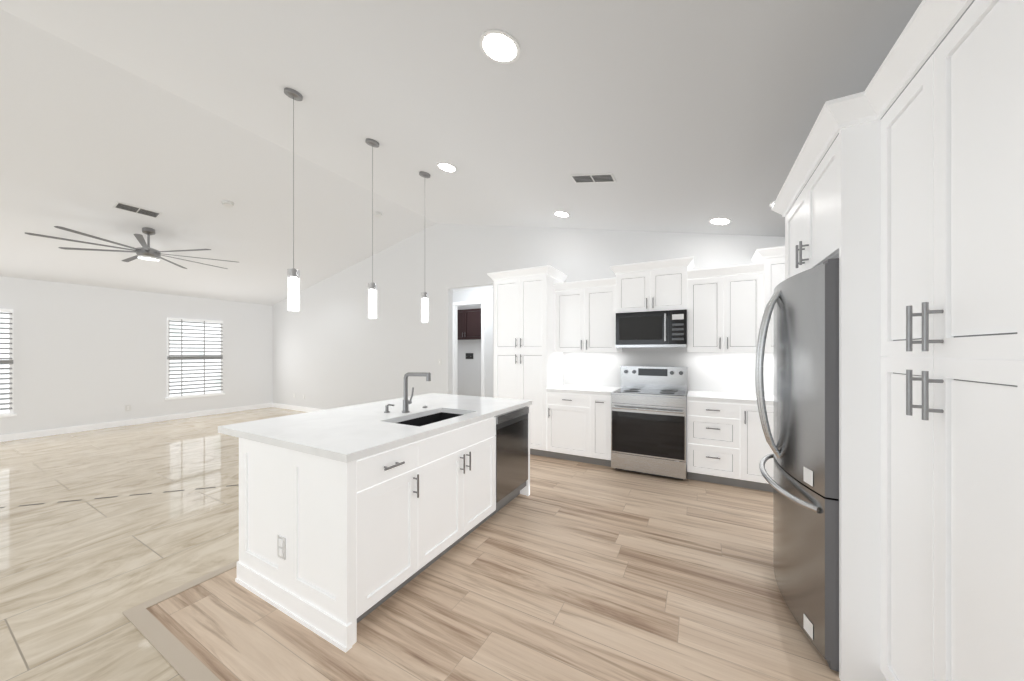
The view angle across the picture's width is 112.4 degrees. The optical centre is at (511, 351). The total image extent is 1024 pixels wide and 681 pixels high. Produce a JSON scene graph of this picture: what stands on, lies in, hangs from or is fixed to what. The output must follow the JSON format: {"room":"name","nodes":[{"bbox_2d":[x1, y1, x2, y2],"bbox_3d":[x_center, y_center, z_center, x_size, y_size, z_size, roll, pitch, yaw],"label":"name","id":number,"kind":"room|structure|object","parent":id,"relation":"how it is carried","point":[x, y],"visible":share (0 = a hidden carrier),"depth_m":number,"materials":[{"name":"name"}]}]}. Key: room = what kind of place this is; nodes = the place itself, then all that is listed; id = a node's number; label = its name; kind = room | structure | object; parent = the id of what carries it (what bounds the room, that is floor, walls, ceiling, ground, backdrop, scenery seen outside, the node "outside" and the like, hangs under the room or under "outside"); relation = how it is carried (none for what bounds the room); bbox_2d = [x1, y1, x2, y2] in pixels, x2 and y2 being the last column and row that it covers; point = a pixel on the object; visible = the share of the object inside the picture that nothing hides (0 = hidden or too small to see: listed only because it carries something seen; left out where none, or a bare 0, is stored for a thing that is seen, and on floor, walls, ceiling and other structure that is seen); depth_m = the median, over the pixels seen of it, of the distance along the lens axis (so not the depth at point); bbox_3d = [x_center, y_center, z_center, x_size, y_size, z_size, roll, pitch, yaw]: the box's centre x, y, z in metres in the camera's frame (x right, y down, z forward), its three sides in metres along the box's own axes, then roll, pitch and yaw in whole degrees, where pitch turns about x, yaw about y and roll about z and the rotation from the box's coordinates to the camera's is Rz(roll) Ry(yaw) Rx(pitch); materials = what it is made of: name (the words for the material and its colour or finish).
{"room":"kitchen","nodes":[
{"label":"kitchen","id":0,"kind":"room"},
{"bbox_2d":[0,276,271,434],"bbox_3d":[-8.270,-0.110,4.803,0.120,3.000,9.190,0,0,29],"label":"wall","id":1,"kind":"structure","parent":0,"point":[82,354],"depth_m":6.29,"materials":[{"name":"white paint"}]},
{"bbox_2d":[0,309,16,417],"bbox_3d":[-8.061,0.170,4.980,0.077,1.680,1.000,0,0,29],"label":"window","id":2,"kind":"structure","parent":1,"relation":"in","point":[6,315],"depth_m":5.35,"materials":[{"name":"white plastic"}]},
{"bbox_2d":[125,405,130,410],"bbox_3d":[-7.276,1.060,6.499,0.008,0.118,0.075,0,0,29],"label":"outlet","id":3,"kind":"object","parent":1,"relation":"attached to","point":[127,407],"visible":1,"depth_m":6.50,"materials":[{"name":"white plastic"}]},
{"bbox_2d":[0,403,323,441],"bbox_3d":[-3.145,1.340,2.846,10.752,0.100,10.396,0,0,29],"label":"baseboard","id":4,"kind":"structure","parent":1,"relation":"attached to","point":[25,435],"depth_m":6.61,"materials":[{"name":"white wood"}]},
{"bbox_2d":[165,318,224,399],"bbox_3d":[-6.765,0.135,7.366,0.077,1.670,0.981,0,0,29],"label":"window","id":5,"kind":"structure","parent":1,"relation":"in","point":[194,346],"depth_m":7.33,"materials":[{"name":"white plastic"}]},
{"bbox_2d":[0,407,306,680],"bbox_3d":[-2.811,1.415,3.461,10.756,0.050,11.800,0,0,29],"label":"floor","id":6,"kind":"structure","parent":0,"point":[69,571],"depth_m":2.60,"materials":[{"name":"beige tile"}]},
{"bbox_2d":[0,485,235,507],"bbox_3d":[-3.375,1.388,3.424,3.416,0.001,3.474,0,0,29],"label":"trim","id":7,"kind":"structure","parent":6,"relation":"on","point":[229,485],"depth_m":3.30,"materials":[{"name":"grey"}]},
{"bbox_2d":[453,285,492,396],"bbox_3d":[-0.951,-0.010,7.679,3.840,2.800,2.850,0,0,29],"label":"wall","id":8,"kind":"structure","parent":0,"point":[468,371],"depth_m":9.10,"materials":[{"name":"white paint"}]},
{"bbox_2d":[453,300,484,396],"bbox_3d":[-0.963,0.133,7.636,0.910,2.515,0.138,0,0,29],"label":"door frame","id":9,"kind":"structure","parent":8,"relation":"attached to","point":[482,302],"depth_m":7.51,"materials":[{"name":"white"}]},
{"bbox_2d":[457,308,480,339],"bbox_3d":[-1.167,-0.720,9.062,1.200,0.780,0.380,0,0,29],"label":"laundry cabinet","id":10,"kind":"object","parent":8,"relation":"attached to","point":[468,320],"visible":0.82,"depth_m":8.88,"materials":[{"name":"brown wood"}]},
{"bbox_2d":[465,352,473,359],"bbox_3d":[-1.155,0.110,9.243,0.290,0.200,0.050,0,0,29],"label":"outlet box","id":11,"kind":"object","parent":8,"relation":"attached to","point":[468,355],"visible":1,"depth_m":9.25,"materials":[{"name":"white plastic"}]},
{"bbox_2d":[0,0,974,305],"bbox_3d":[-3.491,-1.755,2.208,10.996,1.209,9.190,0,0,29],"label":"ceiling","id":12,"kind":"structure","parent":0,"point":[698,112],"depth_m":2.74,"materials":[{"name":"paint"}]},
{"bbox_2d":[25,226,235,268],"bbox_3d":[-5.163,-1.529,4.864,1.966,0.433,1.996,0,0,29],"label":"ceiling fan","id":13,"kind":"object","parent":12,"relation":"hanging from","point":[144,252],"depth_m":4.74,"materials":[{"name":"grey metal"}]},
{"bbox_2d":[113,201,161,217],"bbox_3d":[-4.825,-1.828,4.425,0.168,0.043,0.400,0,0,29],"label":"ceiling vent","id":14,"kind":"object","parent":12,"relation":"in","point":[119,205],"visible":1,"depth_m":4.41,"materials":[{"name":"white plastic"}]},
{"bbox_2d":[221,200,234,206],"bbox_3d":[-3.811,-1.985,4.604,0.134,0.058,0.135,0,0,36],"label":"smoke detector","id":15,"kind":"object","parent":12,"relation":"attached to","point":[226,203],"visible":1,"depth_m":4.58,"materials":[{"name":"white plastic"}]},
{"bbox_2d":[284,87,302,310],"bbox_3d":[-1.707,-1.179,2.678,0.126,1.710,0.124,0,0,29],"label":"pendant light","id":16,"kind":"object","parent":12,"relation":"hanging from","point":[293,273],"visible":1,"depth_m":2.67,"materials":[{"name":"white glass"}]},
{"bbox_2d":[365,138,378,317],"bbox_3d":[-1.338,-1.177,3.289,0.126,1.702,0.124,0,0,29],"label":"pendant light","id":17,"kind":"object","parent":12,"relation":"hanging from","point":[372,286],"visible":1,"depth_m":3.27,"materials":[{"name":"white glass"}]},
{"bbox_2d":[374,212,382,217],"bbox_3d":[-2.150,-2.200,5.505,0.134,0.058,0.135,0,0,36],"label":"smoke detector","id":18,"kind":"object","parent":12,"relation":"attached to","point":[376,214],"visible":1,"depth_m":5.48,"materials":[{"name":"white plastic"}]},
{"bbox_2d":[419,171,429,321],"bbox_3d":[-0.983,-1.179,3.864,0.126,1.682,0.124,0,0,29],"label":"pendant light","id":19,"kind":"object","parent":12,"relation":"hanging from","point":[424,295],"visible":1,"depth_m":3.84,"materials":[{"name":"white glass"}]},
{"bbox_2d":[437,162,456,171],"bbox_3d":[-0.675,-1.918,3.562,0.209,0.050,0.213,0,0,35],"label":"recessed light","id":20,"kind":"object","parent":12,"relation":"in","point":[444,166],"visible":1,"depth_m":3.55,"materials":[{"name":"white plastic"}]},
{"bbox_2d":[479,29,519,63],"bbox_3d":[-0.065,-1.635,1.842,0.219,0.052,0.223,0,0,35],"label":"recessed light","id":21,"kind":"object","parent":12,"relation":"in","point":[499,46],"visible":1,"depth_m":1.83,"materials":[{"name":"white plastic"}]},
{"bbox_2d":[554,211,569,216],"bbox_3d":[0.638,-1.758,4.378,0.209,0.050,0.213,0,0,35],"label":"recessed light","id":22,"kind":"object","parent":12,"relation":"in","point":[557,213],"visible":1,"depth_m":4.36,"materials":[{"name":"white plastic"}]},
{"bbox_2d":[570,173,615,182],"bbox_3d":[0.755,-1.619,3.199,0.393,0.090,0.170,0,0,29],"label":"ceiling vent","id":23,"kind":"object","parent":12,"relation":"in","point":[601,177],"visible":1,"depth_m":3.18,"materials":[{"name":"white plastic"}]},
{"bbox_2d":[709,218,731,224],"bbox_3d":[2.222,-1.397,3.666,0.209,0.050,0.213,0,0,35],"label":"recessed light","id":24,"kind":"object","parent":12,"relation":"in","point":[717,221],"visible":1,"depth_m":3.65,"materials":[{"name":"white plastic"}]},
{"bbox_2d":[147,454,839,680],"bbox_3d":[0.671,1.415,2.708,3.916,0.050,4.100,0,0,29],"label":"floor","id":25,"kind":"structure","parent":0,"point":[598,573],"depth_m":1.85,"materials":[{"name":"brown wood"}]},
{"bbox_2d":[122,560,238,680],"bbox_3d":[0.648,1.388,2.701,3.951,0.004,4.135,0,0,29],"label":"trim","id":26,"kind":"structure","parent":25,"relation":"on","point":[186,664],"depth_m":1.67,"materials":[{"name":"beige wood"}]},
{"bbox_2d":[218,393,531,652],"bbox_3d":[-0.829,0.932,2.769,1.300,0.915,2.024,0,0,29],"label":"kitchen island","id":27,"kind":"object","parent":25,"relation":"on","point":[341,508],"visible":1,"depth_m":1.94,"materials":[{"name":"white wood"}]},
{"bbox_2d":[384,404,393,412],"bbox_3d":[-0.960,0.440,2.683,0.097,0.069,0.044,0,0,29],"label":"soap dispenser","id":28,"kind":"object","parent":27,"relation":"on","point":[388,405],"visible":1,"depth_m":2.68,"materials":[{"name":"silver metal"}]},
{"bbox_2d":[402,372,430,412],"bbox_3d":[-0.728,0.314,2.661,0.282,0.320,0.102,0,0,29],"label":"faucet","id":29,"kind":"object","parent":27,"relation":"on","point":[406,401],"visible":1,"depth_m":2.68,"materials":[{"name":"silver metal"}]},
{"bbox_2d":[487,246,784,491],"bbox_3d":[1.510,0.142,4.193,3.854,2.495,0.683,0,0,29],"label":"kitchen cabinets","id":30,"kind":"object","parent":25,"relation":"on","point":[555,348],"visible":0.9,"depth_m":4.17,"materials":[{"name":"white wood"}]},
{"bbox_2d":[616,309,686,347],"bbox_3d":[1.710,-0.268,4.208,0.782,0.425,0.460,0,0,29],"label":"over-the-range microwave","id":31,"kind":"object","parent":30,"relation":"attached to","point":[667,328],"visible":0.99,"depth_m":4.04,"materials":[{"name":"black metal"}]},
{"bbox_2d":[611,366,687,479],"bbox_3d":[1.641,0.787,4.081,0.782,1.205,0.724,0,0,29],"label":"range","id":32,"kind":"object","parent":25,"relation":"on","point":[649,408],"visible":0.99,"depth_m":3.86,"materials":[{"name":"silver metal"}]},
{"bbox_2d":[755,258,838,671],"bbox_3d":[1.848,0.493,1.796,0.932,1.793,1.000,0,0,29],"label":"fridge","id":33,"kind":"object","parent":25,"relation":"on","point":[804,443],"visible":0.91,"depth_m":1.61,"materials":[{"name":"grey metal"}]},
{"bbox_2d":[772,0,1023,680],"bbox_3d":[1.767,0.177,1.456,0.790,2.425,1.866,0,0,29],"label":"pantry","id":34,"kind":"object","parent":25,"relation":"on","point":[920,206],"visible":0.98,"depth_m":1.07,"materials":[{"name":"white wood"}]},
{"bbox_2d":[272,223,784,409],"bbox_3d":[-1.327,-0.585,6.194,10.756,3.950,0.120,0,0,29],"label":"wall","id":35,"kind":"structure","parent":0,"point":[329,351],"depth_m":6.37,"materials":[{"name":"white paint"}]}
]}

